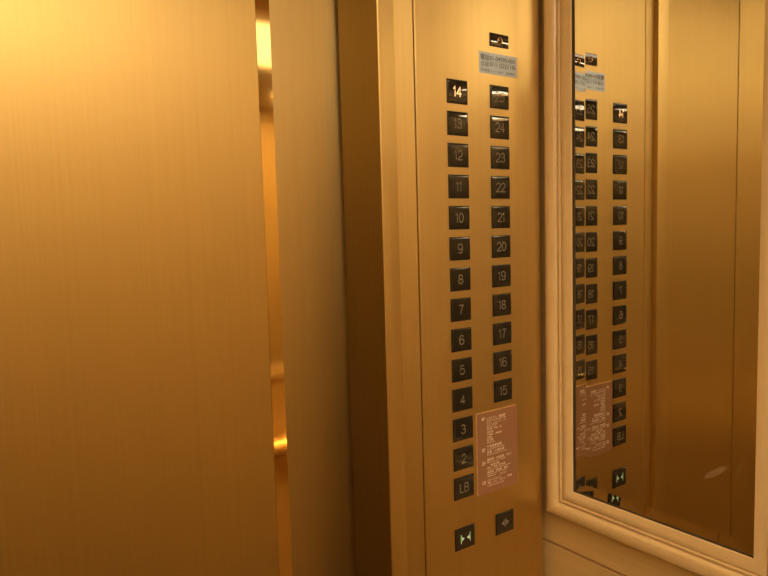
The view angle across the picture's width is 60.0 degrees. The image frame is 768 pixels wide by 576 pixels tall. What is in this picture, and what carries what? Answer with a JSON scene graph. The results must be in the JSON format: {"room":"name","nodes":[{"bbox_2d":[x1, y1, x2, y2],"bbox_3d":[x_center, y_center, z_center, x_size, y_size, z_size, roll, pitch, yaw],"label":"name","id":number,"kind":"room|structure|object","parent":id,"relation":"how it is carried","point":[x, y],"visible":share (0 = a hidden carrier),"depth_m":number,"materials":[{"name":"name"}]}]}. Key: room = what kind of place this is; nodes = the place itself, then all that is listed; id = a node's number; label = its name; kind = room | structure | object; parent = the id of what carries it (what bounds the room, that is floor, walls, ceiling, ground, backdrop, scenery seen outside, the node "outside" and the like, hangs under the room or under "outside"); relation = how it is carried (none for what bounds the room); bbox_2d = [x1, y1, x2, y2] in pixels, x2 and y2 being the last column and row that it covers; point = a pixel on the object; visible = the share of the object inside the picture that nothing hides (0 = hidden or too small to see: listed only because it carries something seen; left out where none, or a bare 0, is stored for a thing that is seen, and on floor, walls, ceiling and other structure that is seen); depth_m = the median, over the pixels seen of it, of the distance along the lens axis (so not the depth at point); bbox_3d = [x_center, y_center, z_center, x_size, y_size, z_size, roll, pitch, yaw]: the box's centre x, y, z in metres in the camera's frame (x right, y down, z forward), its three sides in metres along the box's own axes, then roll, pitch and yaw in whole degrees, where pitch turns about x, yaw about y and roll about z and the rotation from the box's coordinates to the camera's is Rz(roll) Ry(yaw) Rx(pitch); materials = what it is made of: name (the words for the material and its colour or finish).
{"room":"elevator interior","nodes":[
{"label":"elevator interior","id":0,"kind":"room"},
{"bbox_2d":[338,0,424,575],"bbox_3d":[0.009,0.312,0.873,0.062,2.200,0.087,-5,6,-35],"label":"door frame","id":1,"kind":"structure","parent":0,"point":[376,36],"depth_m":0.82,"materials":[{"name":"gold metal"}]},
{"bbox_2d":[412,0,542,575],"bbox_3d":[0.144,0.293,0.932,0.235,2.160,0.025,-5,6,-35],"label":"control panel","id":2,"kind":"object","parent":1,"relation":"attached to","point":[477,154],"visible":1,"depth_m":0.89,"materials":[{"name":"gold metal"}]},
{"bbox_2d":[476,404,517,495],"bbox_3d":[0.158,0.225,0.925,0.078,0.114,0.003,-5,6,-35],"label":"plate","id":3,"kind":"object","parent":2,"relation":"attached to","point":[496,430],"visible":1,"depth_m":0.92,"materials":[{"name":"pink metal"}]},
{"bbox_2d":[479,51,516,77],"bbox_3d":[0.153,-0.298,0.889,0.071,0.028,0.001,-5,6,-35],"label":"sticker","id":4,"kind":"object","parent":2,"relation":"attached to","point":[489,63],"visible":1,"depth_m":0.89,"materials":[{"name":"grey paper"}]},
{"bbox_2d":[538,0,698,575],"bbox_3d":[0.809,0.338,0.311,0.100,2.200,1.830,-5,6,-35],"label":"wall","id":5,"kind":"structure","parent":0,"point":[569,548],"depth_m":0.97,"materials":[{"name":"brown wood"}]},
{"bbox_2d":[543,0,767,575],"bbox_3d":[0.331,-0.214,0.811,0.018,1.126,0.349,-5,6,-35],"label":"framed mirror","id":6,"kind":"object","parent":5,"relation":"attached to","point":[656,111],"visible":1,"depth_m":0.82,"materials":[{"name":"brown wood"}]},
{"bbox_3d":[-0.409,-0.689,0.508,0.895,0.120,0.084,-5,6,-35],"label":"wall","id":7,"kind":"structure","parent":0,"visible":0},
{"bbox_2d":[0,0,278,575],"bbox_3d":[-0.270,0.376,0.774,0.376,2.096,0.028,-5,6,-35],"label":"door","id":8,"kind":"structure","parent":7,"relation":"in","point":[136,416],"depth_m":0.73,"materials":[{"name":"gold metal"}]},
{"bbox_2d":[255,0,355,575],"bbox_3d":[-0.040,0.358,0.912,0.223,2.096,0.012,-5,6,-35],"label":"door","id":9,"kind":"structure","parent":7,"relation":"in","point":[298,60],"depth_m":0.84,"materials":[{"name":"gold metal"}]}
]}

